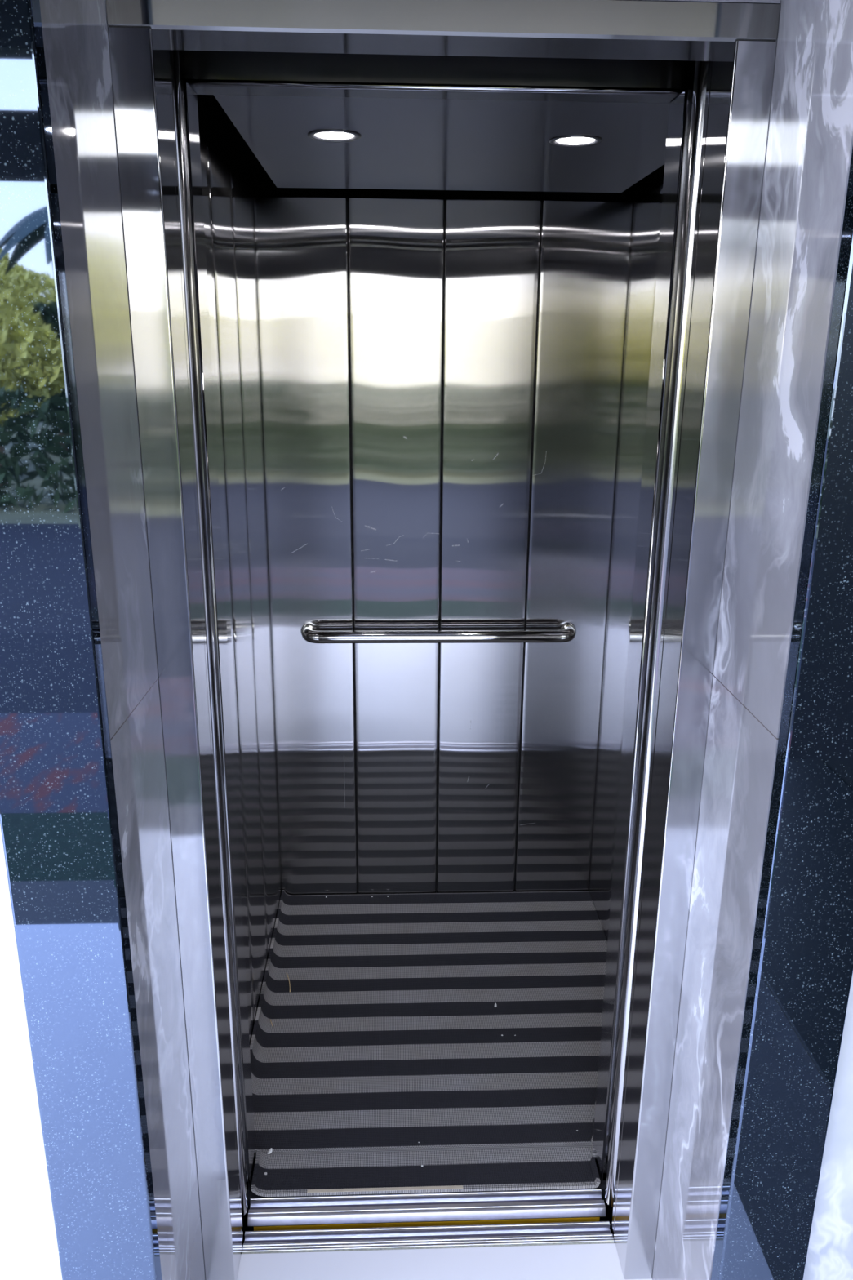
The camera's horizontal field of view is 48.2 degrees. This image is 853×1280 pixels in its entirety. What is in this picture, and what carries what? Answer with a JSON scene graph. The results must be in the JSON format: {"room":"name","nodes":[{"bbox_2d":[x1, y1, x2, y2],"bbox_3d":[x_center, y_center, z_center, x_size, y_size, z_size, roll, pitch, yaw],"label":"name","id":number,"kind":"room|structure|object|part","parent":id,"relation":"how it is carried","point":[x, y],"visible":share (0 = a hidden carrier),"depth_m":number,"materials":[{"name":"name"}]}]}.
{"room":"elevator entrance","nodes":[
{"label":"elevator entrance","id":0,"kind":"room"},
{"bbox_2d":[199,135,281,1044],"bbox_3d":[-0.430,0.006,2.149,0.030,1.986,1.050,0,17,-2],"label":"wall","id":1,"kind":"structure","parent":0,"point":[228,205],"depth_m":2.20,"materials":[{"name":"silver metal"}]},
{"bbox_3d":[-0.413,0.068,1.912,0.016,1.966,0.268,0,17,-2],"label":"wall panel","id":2,"kind":"part","parent":1,"relation":"part of","materials":[{"name":"metal"}]},
{"bbox_3d":[-0.436,-0.101,2.467,0.016,1.966,0.349,0,17,-2],"label":"wall panel","id":3,"kind":"part","parent":1,"relation":"part of","materials":[{"name":"metal"}]},
{"bbox_2d":[246,891,605,1209],"bbox_3d":[0.051,0.957,2.433,0.986,0.030,1.098,0,17,-2],"label":"floor","id":4,"kind":"structure","parent":0,"point":[602,1186],"depth_m":1.90,"materials":[{"name":"grey metal"}]},
{"bbox_2d":[180,80,256,1193],"bbox_3d":[-0.375,0.149,1.649,0.063,1.963,0.086,0,17,-2],"label":"elevator door","id":5,"kind":"structure","parent":4,"relation":"on","point":[188,97],"depth_m":1.56,"materials":[{"name":"metal"}]},
{"bbox_2d":[249,889,607,1196],"bbox_3d":[0.054,0.904,2.409,0.949,0.083,1.082,0,17,-2],"label":"floor mat","id":6,"kind":"object","parent":4,"relation":"on","point":[386,1039],"depth_m":2.30,"materials":[{"name":"black rubber"}]},
{"bbox_3d":[-0.082,1.093,1.899,0.310,0.001,0.007,0,17,-2],"label":"floor strip","id":7,"kind":"part","parent":6,"relation":"part of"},
{"bbox_2d":[592,89,693,1183],"bbox_3d":[0.460,0.146,1.682,0.205,1.963,0.086,0,17,-2],"label":"elevator door","id":8,"kind":"structure","parent":4,"relation":"on","point":[679,109],"depth_m":1.59,"materials":[{"name":"metal"}]},
{"bbox_2d":[0,824,852,1279],"bbox_3d":[0.027,-0.383,1.118,4.800,3.300,0.238,0,17,-2],"label":"wall","id":9,"kind":"structure","parent":0,"point":[28,1246],"depth_m":1.32,"materials":[{"name":"white stone"}]},
{"bbox_2d":[0,0,162,1279],"bbox_3d":[-0.438,0.064,1.095,0.130,2.449,0.030,0,17,-2],"label":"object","id":10,"kind":"structure","parent":9,"relation":"attached to","point":[59,821],"depth_m":1.10,"materials":[{"name":"black stone"}]},
{"bbox_2d":[39,0,205,1279],"bbox_3d":[-0.389,0.088,1.276,0.020,2.300,0.298,0,17,-2],"label":"trim","id":11,"kind":"structure","parent":9,"relation":"attached to","point":[75,33],"depth_m":1.19,"materials":[{"name":"silver metal"}]},
{"bbox_2d":[608,0,781,4],"bbox_3d":[0.026,-0.904,1.094,0.800,0.290,0.020,0,17,-2],"label":"trim","id":12,"kind":"structure","parent":9,"relation":"attached to","point":[751,2],"depth_m":1.14,"materials":[{"name":"grey stone"}]},
{"bbox_2d":[651,0,852,1279],"bbox_3d":[0.432,0.085,1.309,0.020,2.300,0.298,0,17,-2],"label":"trim","id":13,"kind":"structure","parent":9,"relation":"attached to","point":[810,139],"depth_m":1.22,"materials":[{"name":"grey stone"}]},
{"bbox_2d":[711,146,852,1279],"bbox_3d":[0.492,0.060,1.132,0.126,2.449,0.030,0,17,-2],"label":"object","id":14,"kind":"structure","parent":9,"relation":"attached to","point":[800,976],"depth_m":1.21,"materials":[{"name":"black stone"}]},
{"bbox_2d":[196,94,664,1253],"bbox_3d":[0.056,-0.132,2.179,2.140,3.080,1.640,0,17,-2],"label":"wall","id":15,"kind":"structure","parent":0,"point":[216,129],"depth_m":2.64,"materials":[{"name":"black"}]},
{"bbox_2d":[167,49,247,1241],"bbox_3d":[-0.475,0.159,1.561,0.268,1.984,0.038,0,17,-2],"label":"elevator door","id":16,"kind":"structure","parent":15,"relation":"in","point":[174,55],"depth_m":1.48,"materials":[{"name":"silver metal"}]},
{"bbox_2d":[247,1188,605,1231],"bbox_3d":[0.001,1.187,1.900,0.699,0.160,0.049,0,17,-2],"label":"sill","id":17,"kind":"structure","parent":15,"relation":"attached to","point":[346,1211],"depth_m":1.87,"materials":[{"name":"metal"}]},
{"bbox_2d":[241,1221,613,1252],"bbox_3d":[0.005,1.145,1.814,0.699,0.030,0.044,0,17,-2],"label":"sill","id":18,"kind":"structure","parent":15,"relation":"attached to","point":[584,1231],"depth_m":1.81,"materials":[{"name":"metal"}]},
{"bbox_2d":[178,50,695,103],"bbox_3d":[0.086,-0.856,1.375,0.946,0.126,0.056,0,17,-2],"label":"header","id":19,"kind":"object","parent":15,"relation":"attached to","point":[206,73],"visible":0.23,"depth_m":1.36,"materials":[{"name":"metal"}]},
{"bbox_2d":[106,0,780,1279],"bbox_3d":[0.015,0.187,1.461,0.800,2.008,0.086,0,17,-2],"label":"door frame","id":20,"kind":"structure","parent":15,"relation":"attached to","point":[740,39],"depth_m":1.28,"materials":[{"name":"metal"}]},
{"bbox_2d":[604,61,708,1206],"bbox_3d":[0.496,0.156,1.599,0.268,1.984,0.038,0,17,-2],"label":"elevator door","id":21,"kind":"structure","parent":15,"relation":"in","point":[700,76],"depth_m":1.51,"materials":[{"name":"silver metal"}]},
{"bbox_2d":[611,61,712,1231],"bbox_3d":[0.497,0.172,1.538,0.270,1.990,0.022,0,17,-2],"label":"elevator door","id":22,"kind":"structure","parent":15,"relation":"in","point":[710,63],"depth_m":1.46,"materials":[{"name":"metal"}]},
{"bbox_2d":[213,94,669,192],"bbox_3d":[0.075,-0.958,1.867,0.830,0.014,0.885,0,17,-2],"label":"ceiling","id":23,"kind":"structure","parent":0,"point":[403,144],"depth_m":1.77,"materials":[{"name":"metal"}]},
{"bbox_2d":[307,128,360,142],"bbox_3d":[-0.165,-0.902,1.706,0.095,0.003,0.095,0,17,-2],"label":"recessed light","id":24,"kind":"object","parent":23,"relation":"in","point":[326,135],"visible":1,"depth_m":1.70,"materials":[{"name":"grey"}]},
{"bbox_2d":[315,132,353,139],"bbox_3d":[-0.165,-0.902,1.706,0.069,0.002,0.069,0,17,-2],"label":"diffuser","id":25,"kind":"object","parent":24,"relation":"attached to","point":[318,135],"depth_m":1.70,"materials":[{"name":"white plastic"}]},
{"bbox_2d":[549,134,602,146],"bbox_3d":[0.271,-0.906,1.731,0.095,0.003,0.095,0,17,-2],"label":"recessed light","id":26,"kind":"object","parent":23,"relation":"in","point":[568,140],"visible":1,"depth_m":1.72,"materials":[{"name":"grey"}]},
{"bbox_2d":[556,137,595,144],"bbox_3d":[0.271,-0.906,1.731,0.069,0.002,0.069,0,17,-2],"label":"diffuser","id":27,"kind":"object","parent":26,"relation":"attached to","point":[560,140],"depth_m":1.72,"materials":[{"name":"white plastic"}]},
{"bbox_2d":[253,196,634,895],"bbox_3d":[0.037,-0.149,2.671,0.986,1.986,0.031,0,17,-2],"label":"wall","id":28,"kind":"structure","parent":0,"point":[441,380],"depth_m":2.61,"materials":[{"name":"silver metal"}]},
{"bbox_3d":[-0.323,-0.155,2.648,0.234,1.966,0.018,0,17,-2],"label":"wall panel","id":29,"kind":"part","parent":28,"relation":"part of","materials":[{"name":"metal"}]},
{"bbox_3d":[-0.083,-0.156,2.657,0.240,1.966,0.017,0,17,-2],"label":"wall panel","id":30,"kind":"part","parent":28,"relation":"part of","materials":[{"name":"metal"}]},
{"bbox_2d":[300,622,576,643],"bbox_3d":[0.037,-0.015,2.658,0.779,0.045,0.079,0,17,-2],"label":"handrail","id":31,"kind":"object","parent":28,"relation":"attached to","point":[567,633],"visible":1,"depth_m":2.62,"materials":[{"name":"silver metal"}]},
{"bbox_3d":[0.159,-0.157,2.666,0.240,1.966,0.017,0,17,-2],"label":"wall panel","id":32,"kind":"part","parent":28,"relation":"part of","materials":[{"name":"metal"}]},
{"bbox_3d":[0.398,-0.158,2.676,0.233,1.966,0.017,0,17,-2],"label":"wall panel","id":33,"kind":"part","parent":28,"relation":"part of","materials":[{"name":"metal"}]},
{"bbox_2d":[236,1243,652,1279],"bbox_3d":[-0.580,1.422,0.924,3.560,0.050,1.764,0,17,-2],"label":"floor","id":34,"kind":"structure","parent":0,"point":[598,1261],"depth_m":1.75,"materials":[{"name":"tile"}]},
{"bbox_2d":[241,1240,614,1253],"bbox_3d":[0.006,1.153,1.790,0.698,0.030,0.004,0,17,-2],"label":"grout","id":35,"kind":"structure","parent":34,"relation":"attached to","point":[607,1242],"depth_m":1.79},
{"bbox_2d":[588,184,662,940],"bbox_3d":[0.545,0.003,2.187,0.030,1.986,1.050,0,17,-2],"label":"wall","id":36,"kind":"structure","parent":0,"point":[646,217],"depth_m":2.48,"materials":[{"name":"silver metal"}]}
]}

